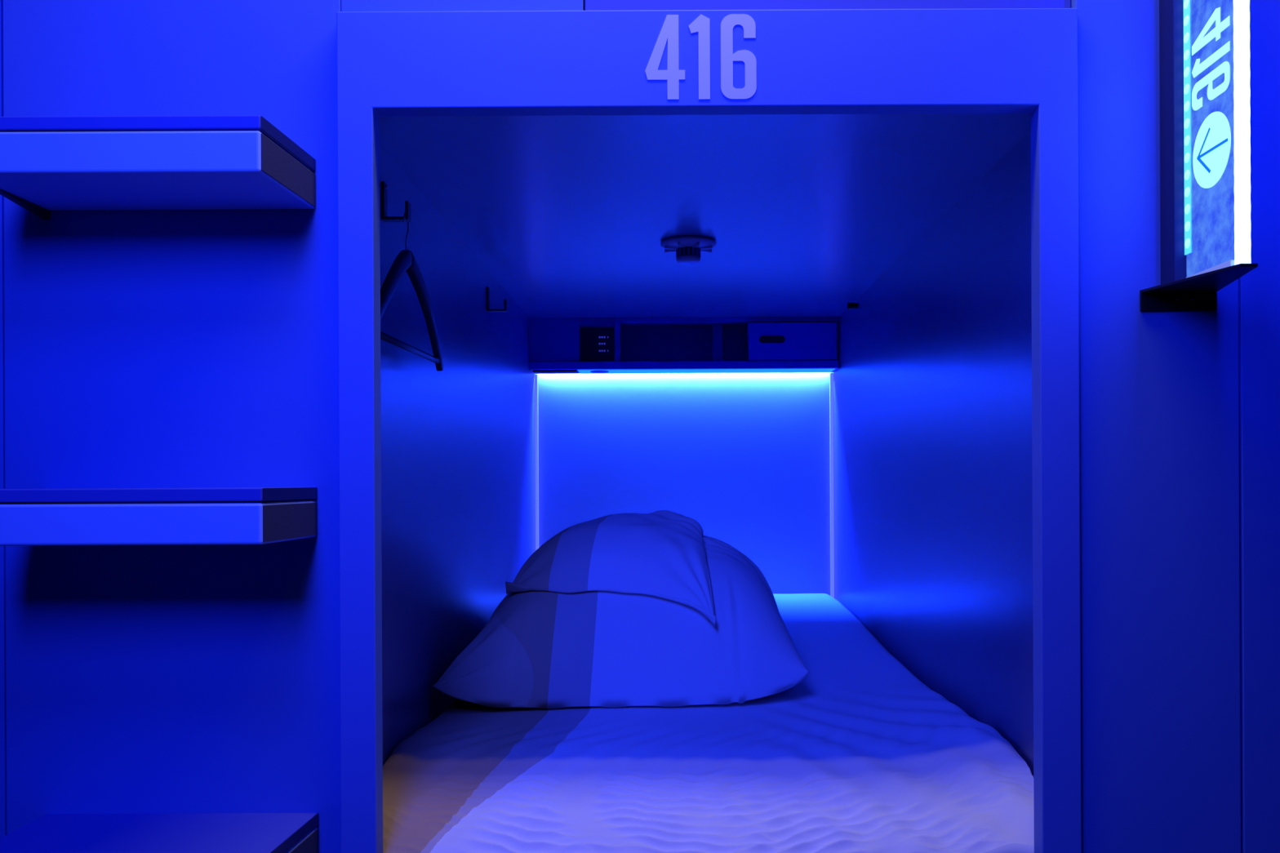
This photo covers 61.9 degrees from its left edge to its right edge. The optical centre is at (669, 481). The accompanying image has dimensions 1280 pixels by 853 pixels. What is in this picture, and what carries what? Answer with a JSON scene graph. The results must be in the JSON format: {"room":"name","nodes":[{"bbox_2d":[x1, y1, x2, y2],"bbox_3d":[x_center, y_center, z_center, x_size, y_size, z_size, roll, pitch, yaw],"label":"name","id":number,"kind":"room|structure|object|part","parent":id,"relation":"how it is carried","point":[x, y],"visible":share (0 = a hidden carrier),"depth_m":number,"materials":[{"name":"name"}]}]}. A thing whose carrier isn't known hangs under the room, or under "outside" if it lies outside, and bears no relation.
{"room":"capsule hotel","nodes":[
{"label":"capsule hotel","id":0,"kind":"room"},
{"bbox_2d":[0,0,6,838],"bbox_3d":[-1.552,-0.267,1.457,1.298,2.550,0.030,0,0,0],"label":"wall panel","id":1,"kind":"object","parent":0,"point":[2,548],"visible":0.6,"depth_m":1.44,"materials":[{"name":"blue paint"}]},
{"bbox_2d":[2,0,341,852],"bbox_3d":[-0.671,-0.272,1.455,0.457,2.550,0.030,0,0,0],"label":"wall panel","id":2,"kind":"object","parent":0,"point":[144,348],"visible":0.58,"depth_m":1.44,"materials":[{"name":"blue paint"}]},
{"bbox_2d":[0,115,315,219],"bbox_3d":[-0.662,-0.394,1.351,0.370,0.079,0.177,0,0,0],"label":"step","id":3,"kind":"structure","parent":2,"relation":"attached to","point":[48,163],"depth_m":1.26,"materials":[{"name":"paint"}]},
{"bbox_2d":[0,487,317,546],"bbox_3d":[-0.660,0.042,1.351,0.370,0.068,0.177,0,0,0],"label":"step","id":4,"kind":"structure","parent":2,"relation":"attached to","point":[182,516],"depth_m":1.26,"materials":[{"name":"paint"}]},
{"bbox_2d":[0,813,319,852],"bbox_3d":[-0.658,0.482,1.351,0.370,0.068,0.177,0,0,0],"label":"step","id":5,"kind":"structure","parent":2,"relation":"attached to","point":[195,833],"depth_m":1.36,"materials":[{"name":"paint"}]},
{"bbox_2d":[379,144,535,766],"bbox_3d":[-0.455,0.105,2.507,0.020,1.294,2.105,0,0,0],"label":"wall","id":6,"kind":"structure","parent":0,"point":[458,455],"depth_m":2.11,"materials":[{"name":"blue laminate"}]},
{"bbox_2d":[381,181,410,222],"bbox_3d":[-0.427,-0.437,1.665,0.041,0.060,0.020,0,0,0],"label":"coat hook","id":7,"kind":"object","parent":6,"relation":"attached to","point":[385,218],"visible":1,"depth_m":1.66,"materials":[{"name":"black metal"}]},
{"bbox_3d":[-0.445,-0.439,1.665,0.004,0.055,0.020,0,0,0],"label":"wall plate","id":8,"kind":"part","parent":7,"relation":"part of","materials":[{"name":"black metal"}]},
{"bbox_3d":[-0.426,-0.410,1.665,0.041,0.004,0.020,0,0,0],"label":"arm","id":9,"kind":"part","parent":7,"relation":"part of","materials":[{"name":"black metal"}]},
{"bbox_2d":[380,212,444,371],"bbox_3d":[-0.409,-0.308,1.671,0.020,0.228,0.424,0,0,2],"label":"hanger","id":10,"kind":"object","parent":7,"relation":"hanging from","point":[405,260],"visible":0.88,"depth_m":1.68,"materials":[{"name":"black plastic"}]},
{"bbox_2d":[486,286,506,311],"bbox_3d":[-0.424,-0.447,2.617,0.047,0.060,0.020,0,0,0],"label":"coat hook","id":11,"kind":"object","parent":6,"relation":"attached to","point":[488,309],"visible":1,"depth_m":2.61,"materials":[{"name":"black metal"}]},
{"bbox_3d":[-0.445,-0.449,2.617,0.004,0.055,0.020,0,0,0],"label":"wall plate","id":12,"kind":"part","parent":11,"relation":"part of","materials":[{"name":"black metal"}]},
{"bbox_3d":[-0.424,-0.420,2.617,0.047,0.004,0.020,0,0,0],"label":"arm","id":13,"kind":"part","parent":11,"relation":"part of","materials":[{"name":"black metal"}]},
{"bbox_2d":[534,373,538,551],"bbox_3d":[-0.439,0.044,3.532,0.010,0.797,0.012,0,0,0],"label":"light strip","id":14,"kind":"object","parent":6,"relation":"attached to","point":[536,428],"visible":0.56,"depth_m":3.53,"materials":[{"name":"blue"}]},
{"bbox_2d":[534,372,832,595],"bbox_3d":[0.051,0.103,3.550,0.990,1.294,0.020,0,0,0],"label":"wall","id":15,"kind":"structure","parent":0,"point":[745,457],"depth_m":3.54,"materials":[{"name":"blue"}]},
{"bbox_2d":[528,316,839,373],"bbox_3d":[0.048,-0.439,3.466,0.990,0.171,0.148,0,0,0],"label":"control panel","id":16,"kind":"object","parent":15,"relation":"attached to","point":[704,344],"visible":1,"depth_m":3.40,"materials":[{"name":"plastic"}]},
{"bbox_3d":[-0.367,-0.354,3.443,0.140,0.006,0.063,0,0,0],"label":"vent plate","id":17,"kind":"part","parent":16,"relation":"part of","materials":[{"name":"black plastic"}]},
{"bbox_3d":[-0.231,-0.440,3.407,0.106,0.107,0.006,0,0,0],"label":"control panel","id":18,"kind":"part","parent":16,"relation":"part of","materials":[{"name":"black plastic"}]},
{"bbox_2d":[590,370,608,373],"bbox_3d":[-0.226,-0.354,3.445,0.060,0.004,0.060,0,0,0],"label":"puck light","id":19,"kind":"object","parent":16,"relation":"on","point":[591,371],"depth_m":3.43,"materials":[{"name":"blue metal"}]},
{"bbox_3d":[0.046,-0.371,3.399,0.986,0.024,0.010,0,0,0],"label":"rail","id":20,"kind":"part","parent":16,"relation":"part of","materials":[{"name":"blue"}]},
{"bbox_2d":[577,368,835,373],"bbox_3d":[0.119,-0.359,3.467,0.825,0.002,0.111,0,0,0],"label":"diffuser","id":21,"kind":"object","parent":16,"relation":"attached to","point":[580,371],"depth_m":3.44,"materials":[{"name":"blue"}]},
{"bbox_3d":[0.327,-0.452,3.394,0.082,0.023,0.002,0,0,0],"label":"handle","id":22,"kind":"part","parent":16,"relation":"part of","materials":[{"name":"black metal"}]},
{"bbox_3d":[0.393,-0.448,3.402,0.280,0.118,0.017,0,0,0],"label":"door","id":23,"kind":"part","parent":16,"relation":"part of","materials":[{"name":"blue"}]},
{"bbox_2d":[379,113,1030,318],"bbox_3d":[0.047,-0.534,2.498,0.990,0.020,2.085,0,0,0],"label":"ceiling","id":24,"kind":"structure","parent":0,"point":[571,215],"depth_m":1.97,"materials":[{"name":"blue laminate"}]},
{"bbox_2d":[660,235,715,264],"bbox_3d":[0.042,-0.501,2.330,0.122,0.046,0.122,0,0,0],"label":"smoke detector","id":25,"kind":"object","parent":24,"relation":"attached to","point":[687,249],"visible":1,"depth_m":2.31,"materials":[{"name":"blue plastic"}]},
{"bbox_2d":[341,0,1071,11],"bbox_3d":[0.048,-1.090,1.457,0.989,0.920,0.034,0,0,0],"label":"wall","id":26,"kind":"structure","parent":0,"point":[589,5],"depth_m":1.44,"materials":[{"name":"blue"}]},
{"bbox_2d":[336,8,1081,852],"bbox_3d":[0.053,0.035,1.438,0.988,1.329,0.035,0,0,0],"label":"trim","id":27,"kind":"structure","parent":26,"relation":"attached to","point":[960,60],"depth_m":1.42,"materials":[{"name":"blue paint"}]},
{"bbox_2d":[644,13,756,99],"bbox_3d":[0.042,-0.566,1.419,0.148,0.113,0.001,0,0,0],"label":"room number","id":28,"kind":"object","parent":27,"relation":"attached to","point":[669,30],"visible":1,"depth_m":1.42,"materials":[{"name":"white plastic"}]},
{"bbox_2d":[832,131,1033,776],"bbox_3d":[0.555,0.100,2.507,0.020,1.294,2.105,0,0,0],"label":"wall","id":29,"kind":"structure","parent":0,"point":[933,468],"depth_m":2.06,"materials":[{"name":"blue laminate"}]},
{"bbox_2d":[829,373,834,598],"bbox_3d":[0.539,0.039,3.532,0.011,0.797,0.012,0,0,0],"label":"light strip","id":30,"kind":"object","parent":29,"relation":"attached to","point":[831,375],"visible":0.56,"depth_m":3.53,"materials":[{"name":"blue"}]},
{"bbox_2d":[846,302,857,309],"bbox_3d":[0.527,-0.506,3.070,0.030,0.022,0.022,0,0,0],"label":"peg","id":31,"kind":"object","parent":29,"relation":"attached to","point":[850,305],"visible":1,"depth_m":3.06,"materials":[{"name":"black metal"}]},
{"bbox_2d":[1071,0,1240,852],"bbox_3d":[0.656,-0.278,1.445,0.217,2.550,0.030,0,0,0],"label":"wall panel","id":32,"kind":"object","parent":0,"point":[1159,390],"visible":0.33,"depth_m":1.43,"materials":[{"name":"blue paint"}]},
{"bbox_2d":[1139,0,1257,311],"bbox_3d":[0.680,-0.516,1.342,0.102,0.574,0.176,0,0,0],"label":"room sign","id":33,"kind":"object","parent":32,"relation":"attached to","point":[1205,92],"visible":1,"depth_m":1.35,"materials":[{"name":"blue metal"}]},
{"bbox_3d":[0.679,-0.534,1.329,0.014,0.538,0.117,0,0,0],"label":"acrylic pane","id":34,"kind":"part","parent":33,"relation":"part of","materials":[{"name":"blue plastic"}]},
{"bbox_2d":[1238,0,1279,852],"bbox_3d":[1.483,-0.282,1.445,1.432,2.550,0.030,0,0,0],"label":"wall panel","id":35,"kind":"object","parent":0,"point":[1259,289],"depth_m":1.43,"materials":[{"name":"blue paint"}]},
{"bbox_3d":[0.054,0.725,2.498,0.990,0.050,2.085,0,0,0],"label":"floor","id":36,"kind":"structure","parent":0,"visible":0},
{"bbox_2d":[382,593,1034,852],"bbox_3d":[0.052,0.533,2.490,0.980,0.332,2.064,0,0,0],"label":"bed","id":37,"kind":"object","parent":36,"relation":"on","point":[860,755],"visible":0.64,"depth_m":1.62,"materials":[{"name":"fabric"}]},
{"bbox_2d":[432,535,808,708],"bbox_3d":[-0.083,0.271,2.313,0.697,0.306,0.760,0,0,0],"label":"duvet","id":38,"kind":"object","parent":37,"relation":"on","point":[536,649],"visible":0.91,"depth_m":2.02,"materials":[{"name":"fabric"}]},
{"bbox_2d":[505,510,715,626],"bbox_3d":[-0.123,0.170,2.295,0.420,0.211,0.570,0,0,0],"label":"pillow","id":39,"kind":"object","parent":38,"relation":"on","point":[661,553],"visible":1,"depth_m":2.12,"materials":[{"name":"fabric"}]}
]}

